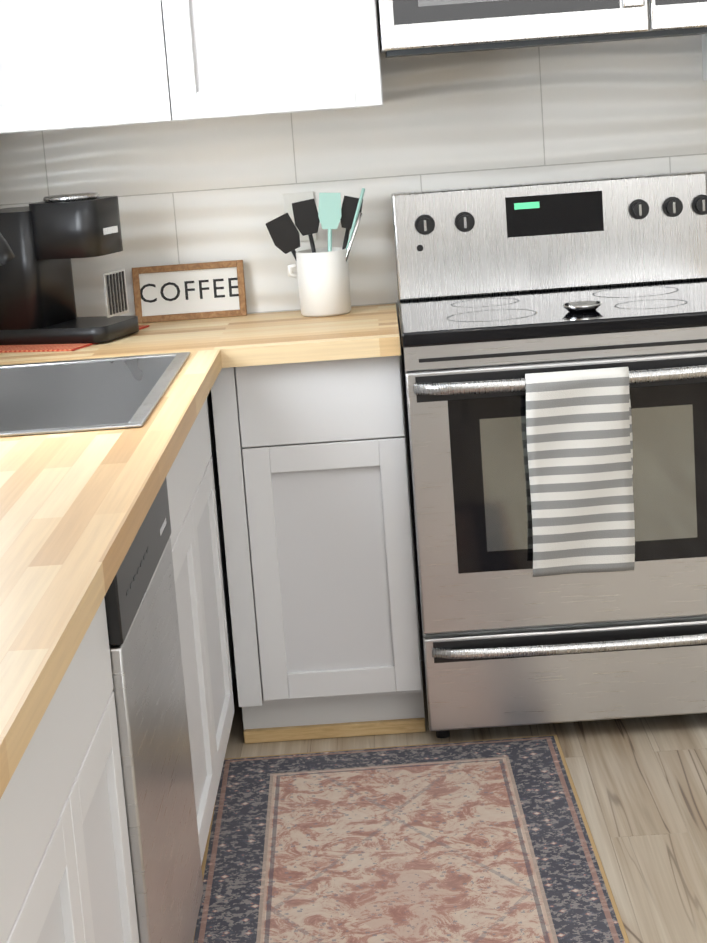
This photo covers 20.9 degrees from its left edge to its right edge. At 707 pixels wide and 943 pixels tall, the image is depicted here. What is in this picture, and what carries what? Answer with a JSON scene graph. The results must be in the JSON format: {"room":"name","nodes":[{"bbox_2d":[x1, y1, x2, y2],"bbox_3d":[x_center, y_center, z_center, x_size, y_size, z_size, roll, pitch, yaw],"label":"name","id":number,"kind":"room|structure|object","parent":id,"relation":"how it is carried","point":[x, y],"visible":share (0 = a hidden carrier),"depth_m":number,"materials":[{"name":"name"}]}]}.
{"room":"kitchen","nodes":[
{"label":"kitchen","id":0,"kind":"room"},
{"bbox_2d":[235,319,422,672],"bbox_3d":[1.364,-0.773,4.677,4.840,2.360,0.120,-4,11,1],"label":"wall","id":1,"kind":"structure","parent":0,"point":[410,494],"depth_m":4.79,"materials":[{"name":"white paint"}]},
{"bbox_2d":[0,0,382,133],"bbox_3d":[-0.462,-1.187,4.362,1.007,0.772,0.339,-4,11,1],"label":"upper cabinet","id":2,"kind":"object","parent":1,"relation":"attached to","point":[69,64],"visible":1,"depth_m":4.25,"materials":[{"name":"white wood"}]},
{"bbox_2d":[0,0,706,318],"bbox_3d":[0.339,-1.013,4.571,2.577,1.271,0.008,-4,11,1],"label":"wall tile","id":3,"kind":"structure","parent":1,"relation":"attached to","point":[199,191],"depth_m":4.62,"materials":[{"name":"white tile"}]},
{"bbox_2d":[282,191,316,241],"bbox_3d":[-0.130,-0.616,4.647,0.075,0.118,0.008,-4,11,1],"label":"electrical outlet","id":4,"kind":"object","parent":3,"relation":"attached to","point":[289,199],"visible":0.21,"depth_m":4.64,"materials":[{"name":"white plastic"}]},
{"bbox_2d":[378,0,706,57],"bbox_3d":[0.425,-1.181,4.333,0.754,0.430,0.384,-4,11,1],"label":"microwave","id":5,"kind":"object","parent":1,"relation":"attached to","point":[417,27],"visible":1,"depth_m":4.19,"materials":[{"name":"silver metal"}]},
{"bbox_2d":[702,34,706,80],"bbox_3d":[1.196,-1.302,4.325,0.786,0.772,0.339,-4,11,1],"label":"electrical outlet","id":6,"kind":"object","parent":1,"relation":"attached to","point":[704,48],"visible":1,"depth_m":4.53,"materials":[{"name":"white"}]},
{"bbox_2d":[224,661,706,942],"bbox_3d":[1.422,1.138,1.329,4.840,0.060,7.440,-4,11,1],"label":"floor","id":7,"kind":"structure","parent":0,"point":[640,784],"depth_m":3.89,"materials":[{"name":"wood"}]},
{"bbox_2d":[0,390,235,942],"bbox_3d":[-0.585,0.413,3.283,0.589,0.874,3.092,-4,11,1],"label":"base cabinet","id":8,"kind":"object","parent":7,"relation":"on","point":[66,875],"visible":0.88,"depth_m":2.42,"materials":[{"name":"white wood"}]},
{"bbox_2d":[0,318,207,355],"bbox_3d":[-0.602,-0.278,4.395,0.480,0.040,0.639,-4,11,1],"label":"countertop","id":9,"kind":"structure","parent":8,"relation":"on","point":[158,334],"depth_m":4.35,"materials":[{"name":"beige wood"}]},
{"bbox_2d":[0,316,243,798],"bbox_3d":[-0.598,-0.020,3.115,0.630,0.040,3.249,-4,11,1],"label":"countertop","id":10,"kind":"structure","parent":8,"relation":"on","point":[75,507],"depth_m":2.55,"materials":[{"name":"beige wood"}]},
{"bbox_2d":[0,233,14,265],"bbox_3d":[-0.757,-0.332,3.606,0.236,0.388,0.148,-4,11,1],"label":"faucet","id":11,"kind":"object","parent":10,"relation":"on","point":[7,255],"visible":1,"depth_m":3.63,"materials":[{"name":"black metal"}]},
{"bbox_2d":[0,325,148,352],"bbox_3d":[-0.674,-0.307,4.451,0.260,0.004,0.380,0,12,21],"label":"mat","id":12,"kind":"object","parent":10,"relation":"on","point":[38,348],"visible":0.42,"depth_m":4.30,"materials":[{"name":"red"}]},
{"bbox_2d":[0,192,138,344],"bbox_3d":[-0.686,-0.470,4.418,0.320,0.329,0.200,0,12,21],"label":"coffee maker","id":13,"kind":"object","parent":12,"relation":"on","point":[48,238],"visible":0.98,"depth_m":4.34,"materials":[{"name":"black plastic"}]},
{"bbox_2d":[0,352,189,436],"bbox_3d":[-0.609,-0.045,3.639,0.540,0.208,0.875,-4,11,1],"label":"sink","id":14,"kind":"object","parent":10,"relation":"in","point":[82,395],"visible":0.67,"depth_m":4.03,"materials":[{"name":"silver metal"}]},
{"bbox_2d":[132,260,246,322],"bbox_3d":[-0.398,-0.437,4.662,0.270,0.135,0.018,-4,6,1],"label":"coffee sign","id":15,"kind":"object","parent":10,"relation":"on","point":[191,291],"visible":0.96,"depth_m":4.66,"materials":[{"name":"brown wood"}]},
{"bbox_2d":[104,478,202,942],"bbox_3d":[-0.569,0.492,2.898,0.588,0.868,0.632,-4,11,1],"label":"dishwasher","id":16,"kind":"object","parent":7,"relation":"on","point":[147,672],"visible":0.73,"depth_m":2.79,"materials":[{"name":"grey metal"}]},
{"bbox_2d":[211,355,425,743],"bbox_3d":[-0.072,0.129,4.498,0.412,0.874,0.589,-4,11,1],"label":"base cabinet","id":17,"kind":"object","parent":7,"relation":"on","point":[314,492],"visible":0.92,"depth_m":4.21,"materials":[{"name":"white wood"}]},
{"bbox_2d":[232,304,400,366],"bbox_3d":[-0.086,-0.314,4.383,0.376,0.040,0.639,-4,11,1],"label":"countertop","id":18,"kind":"structure","parent":17,"relation":"on","point":[368,331],"depth_m":4.17,"materials":[{"name":"beige wood"}]},
{"bbox_2d":[266,188,364,316],"bbox_3d":[-0.082,-0.517,4.546,0.241,0.291,0.124,-4,11,1],"label":"utensil crock","id":19,"kind":"object","parent":18,"relation":"on","point":[323,281],"visible":1,"depth_m":4.52,"materials":[{"name":"white ceramic"}]},
{"bbox_2d":[193,735,629,942],"bbox_3d":[0.092,0.854,3.046,0.750,0.006,2.460,-4,11,0],"label":"rug","id":20,"kind":"object","parent":7,"relation":"on","point":[485,841],"visible":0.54,"depth_m":3.67,"materials":[{"name":"pink fabric"}]},
{"bbox_2d":[391,171,706,737],"bbox_3d":[0.507,-0.048,4.385,0.762,1.182,0.724,-4,11,1],"label":"stove","id":21,"kind":"object","parent":7,"relation":"on","point":[554,345],"visible":1,"depth_m":4.15,"materials":[{"name":"silver metal"}]},
{"bbox_2d":[525,366,634,577],"bbox_3d":[0.479,0.001,4.051,0.230,0.433,0.050,-4,11,1],"label":"dish towel","id":22,"kind":"object","parent":21,"relation":"hanging from","point":[579,422],"depth_m":4.03,"materials":[{"name":"white fabric"}]}
]}

